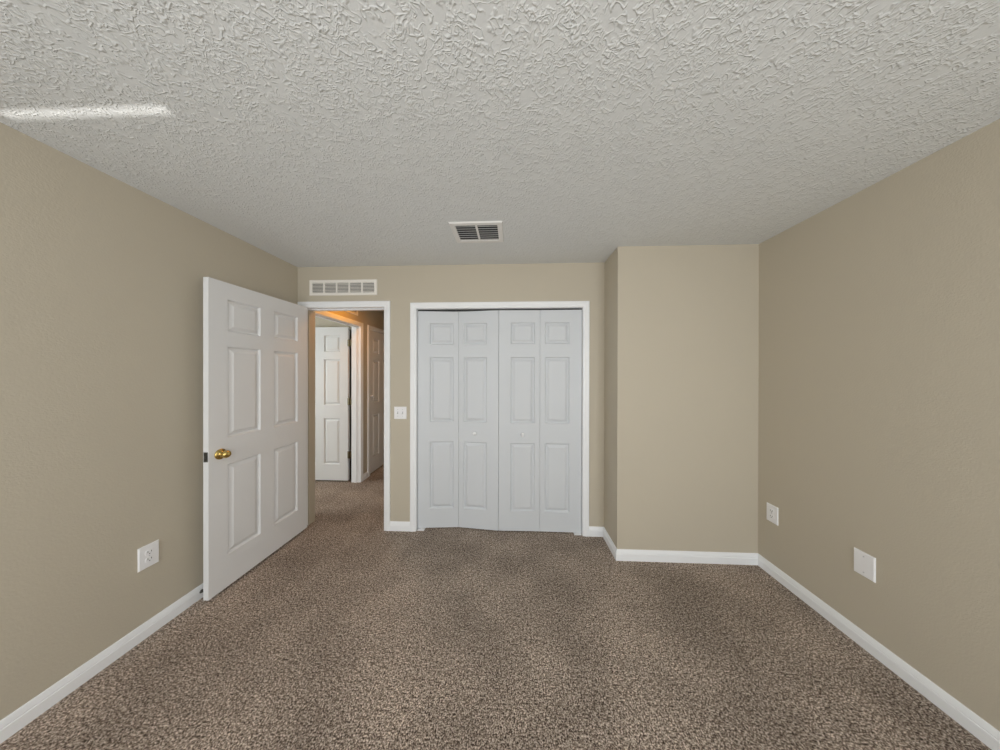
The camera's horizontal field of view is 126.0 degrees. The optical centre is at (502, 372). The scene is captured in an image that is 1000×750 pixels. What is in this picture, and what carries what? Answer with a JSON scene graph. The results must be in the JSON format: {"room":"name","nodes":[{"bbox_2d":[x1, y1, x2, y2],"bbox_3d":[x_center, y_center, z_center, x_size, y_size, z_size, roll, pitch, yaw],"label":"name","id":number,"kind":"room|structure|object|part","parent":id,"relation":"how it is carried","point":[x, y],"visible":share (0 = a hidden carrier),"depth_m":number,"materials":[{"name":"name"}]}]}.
{"room":"empty bedroom","nodes":[
{"label":"empty bedroom","id":0,"kind":"room"},
{"bbox_2d":[0,122,383,719],"bbox_3d":[-1.985,0.232,2.209,0.115,2.440,6.950,0,0,2],"label":"wall","id":1,"kind":"structure","parent":0,"point":[101,277],"depth_m":1.23,"materials":[{"name":"beige paint"}]},
{"bbox_2d":[0,583,202,743],"bbox_3d":[-1.991,1.413,0.565,0.014,0.083,3.659,0,0,2],"label":"baseboard","id":2,"kind":"structure","parent":1,"relation":"attached to","point":[18,719],"depth_m":1.21,"materials":[{"name":"white wood"}]},
{"bbox_2d":[137,539,158,572],"bbox_3d":[-1.958,1.012,1.413,0.009,0.126,0.081,0,0,2],"label":"wall outlet","id":3,"kind":"object","parent":1,"relation":"attached to","point":[147,555],"visible":1,"depth_m":1.41,"materials":[{"name":"white plastic"}]},
{"bbox_2d":[145,548,153,555],"bbox_3d":[-1.955,0.993,1.413,0.003,0.027,0.034,0,0,2],"label":"receptacle","id":4,"kind":"object","parent":3,"relation":"attached to","point":[148,551],"depth_m":1.41,"materials":[{"name":"grey plastic"}]},
{"bbox_2d":[145,555,153,562],"bbox_3d":[-1.955,1.032,1.413,0.003,0.027,0.034,0,0,2],"label":"receptacle","id":5,"kind":"object","parent":3,"relation":"attached to","point":[148,558],"depth_m":1.41,"materials":[{"name":"grey plastic"}]},
{"bbox_2d":[315,327,350,480],"bbox_3d":[-2.402,0.411,3.404,0.814,2.035,0.051,0,0,2],"label":"door","id":6,"kind":"structure","parent":1,"relation":"in","point":[332,344],"depth_m":3.39,"materials":[{"name":"white paint"}]},
{"bbox_2d":[345,311,357,315],"bbox_3d":[-1.889,-0.811,2.994,0.009,0.147,0.645,0,0,2],"label":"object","id":7,"kind":"structure","parent":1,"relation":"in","point":[351,312],"depth_m":3.23,"materials":[{"name":"white paint"}]},
{"bbox_2d":[363,471,367,480],"bbox_3d":[-1.871,1.408,3.482,0.014,0.083,0.114,0,0,2],"label":"baseboard","id":8,"kind":"structure","parent":1,"relation":"attached to","point":[365,475],"depth_m":3.47,"materials":[{"name":"white wood"}]},
{"bbox_2d":[367,325,383,476],"bbox_3d":[-1.907,0.392,3.905,0.132,2.114,0.732,0,0,2],"label":"door frame","id":9,"kind":"structure","parent":1,"relation":"attached to","point":[369,327],"depth_m":3.54,"materials":[{"name":"white wood"}]},
{"bbox_2d":[370,330,383,472],"bbox_3d":[-1.857,0.411,3.903,0.072,2.035,0.614,0,0,2],"label":"door","id":10,"kind":"structure","parent":1,"relation":"in","point":[376,338],"depth_m":3.78,"materials":[{"name":"white paint"}]},
{"bbox_2d":[315,317,351,450],"bbox_3d":[-3.284,0.228,2.788,2.528,2.440,3.420,0,0,2],"label":"wall","id":11,"kind":"structure","parent":0,"point":[319,322],"depth_m":3.46,"materials":[{"name":"beige paint"}]},
{"bbox_2d":[298,262,604,526],"bbox_3d":[0.082,0.235,2.366,4.003,2.440,0.116,0,0,2],"label":"wall","id":12,"kind":"structure","parent":0,"point":[402,286],"depth_m":2.33,"materials":[{"name":"beige paint"}]},
{"bbox_2d":[203,277,306,600],"bbox_3d":[-1.843,0.415,1.983,0.156,2.035,0.783,0,0,3],"label":"door","id":13,"kind":"structure","parent":12,"relation":"in","point":[255,343],"depth_m":1.84,"materials":[{"name":"white paint"}]},
{"bbox_3d":[-1.864,0.531,1.602,0.027,0.062,0.002,0,0,3],"label":"latch plate","id":14,"kind":"part","parent":13,"relation":"part of","materials":[{"name":"metal"}]},
{"bbox_3d":[-1.812,0.531,1.665,0.062,0.068,0.068,0,0,3],"label":"knob","id":15,"kind":"part","parent":13,"relation":"part of","materials":[{"name":"gold metal"}]},
{"bbox_2d":[309,279,376,295],"bbox_3d":[-1.478,-0.792,2.366,0.645,0.147,0.009,0,0,2],"label":"air vent","id":16,"kind":"object","parent":12,"relation":"in","point":[364,286],"visible":1,"depth_m":2.37,"materials":[{"name":"white metal"}]},
{"bbox_2d":[298,301,390,530],"bbox_3d":[-1.514,0.394,2.883,1.003,2.114,1.049,0,0,2],"label":"door frame","id":17,"kind":"structure","parent":12,"relation":"attached to","point":[385,306],"depth_m":2.43,"materials":[{"name":"white wood"}]},
{"bbox_2d":[390,521,409,531],"bbox_3d":[-0.941,1.412,2.346,0.189,0.083,0.014,0,0,2],"label":"baseboard","id":18,"kind":"structure","parent":12,"relation":"attached to","point":[394,525],"depth_m":2.34,"materials":[{"name":"white wood"}]},
{"bbox_2d":[394,407,406,418],"bbox_3d":[-0.940,0.368,2.341,0.116,0.114,0.019,0,0,2],"label":"light switch","id":19,"kind":"object","parent":12,"relation":"attached to","point":[399,412],"visible":1,"depth_m":2.34,"materials":[{"name":"white plastic"}]},
{"bbox_2d":[417,310,498,530],"bbox_3d":[-0.409,0.441,2.375,0.754,2.026,0.080,0,0,1],"label":"door","id":20,"kind":"structure","parent":12,"relation":"in","point":[458,352],"depth_m":2.37,"materials":[{"name":"white paint"}]},
{"bbox_2d":[410,301,589,536],"bbox_3d":[-0.034,0.407,2.363,1.620,2.096,0.132,0,0,2],"label":"door frame","id":21,"kind":"structure","parent":12,"relation":"attached to","point":[584,306],"depth_m":2.30,"materials":[{"name":"white wood"}]},
{"bbox_2d":[499,310,581,534],"bbox_3d":[0.341,0.443,2.322,0.750,2.026,0.062,0,0,2],"label":"door","id":22,"kind":"structure","parent":12,"relation":"in","point":[540,351],"depth_m":2.32,"materials":[{"name":"white paint"}]},
{"bbox_2d":[589,526,603,536],"bbox_3d":[0.839,1.415,2.272,0.135,0.083,0.014,0,0,2],"label":"baseboard","id":23,"kind":"structure","parent":12,"relation":"attached to","point":[594,531],"depth_m":2.27,"materials":[{"name":"white wood"}]},
{"bbox_2d":[0,458,990,749],"bbox_3d":[-1.214,1.483,2.180,6.800,0.060,7.250,0,0,2],"label":"floor","id":24,"kind":"structure","parent":0,"point":[353,633],"depth_m":1.29,"materials":[{"name":"brown carpet"}]},
{"bbox_2d":[0,0,999,266],"bbox_3d":[-1.210,-1.017,2.175,6.800,0.060,7.250,0,0,2],"label":"ceiling","id":25,"kind":"structure","parent":0,"point":[308,133],"depth_m":0.94,"materials":[{"name":"white paint"}]},
{"bbox_2d":[448,221,503,242],"bbox_3d":[-0.171,-0.980,1.788,0.356,0.009,0.262,0,0,2],"label":"ceiling vent","id":26,"kind":"object","parent":25,"relation":"in","point":[472,231],"visible":1,"depth_m":1.77,"materials":[{"name":"white metal"}]},
{"bbox_2d":[604,244,758,552],"bbox_3d":[1.431,0.238,2.109,1.056,2.440,0.286,0,0,2],"label":"wall","id":27,"kind":"structure","parent":0,"point":[681,322],"depth_m":1.97,"materials":[{"name":"beige paint"}]},
{"bbox_2d":[603,528,616,559],"bbox_3d":[0.894,1.416,2.127,0.014,0.083,0.300,0,0,2],"label":"baseboard","id":28,"kind":"structure","parent":27,"relation":"attached to","point":[608,540],"depth_m":2.11,"materials":[{"name":"white wood"}]},
{"bbox_2d":[616,549,757,564],"bbox_3d":[1.416,1.417,1.962,1.070,0.083,0.014,0,0,2],"label":"baseboard","id":29,"kind":"structure","parent":27,"relation":"attached to","point":[735,558],"depth_m":1.96,"materials":[{"name":"white wood"}]},
{"bbox_2d":[758,119,999,730],"bbox_3d":[1.947,0.242,0.400,0.115,2.440,3.659,0,0,2],"label":"wall","id":30,"kind":"structure","parent":0,"point":[879,392],"depth_m":1.23,"materials":[{"name":"beige paint"}]},
{"bbox_2d":[767,502,777,525],"bbox_3d":[1.942,1.016,1.837,0.009,0.126,0.081,0,0,2],"label":"wall outlet","id":31,"kind":"object","parent":30,"relation":"attached to","point":[772,511],"visible":1,"depth_m":1.83,"materials":[{"name":"white plastic"}]},
{"bbox_2d":[854,547,875,582],"bbox_3d":[1.923,1.020,1.356,0.008,0.128,0.083,0,0,2],"label":"blank wall plate","id":32,"kind":"object","parent":30,"relation":"attached to","point":[864,563],"visible":1,"depth_m":1.35,"materials":[{"name":"white plastic"}]},
{"bbox_2d":[758,554,999,749],"bbox_3d":[1.874,1.421,0.262,0.014,0.083,3.373,0,0,2],"label":"baseboard","id":33,"kind":"structure","parent":30,"relation":"attached to","point":[982,730],"depth_m":1.23,"materials":[{"name":"white wood"}]}
]}

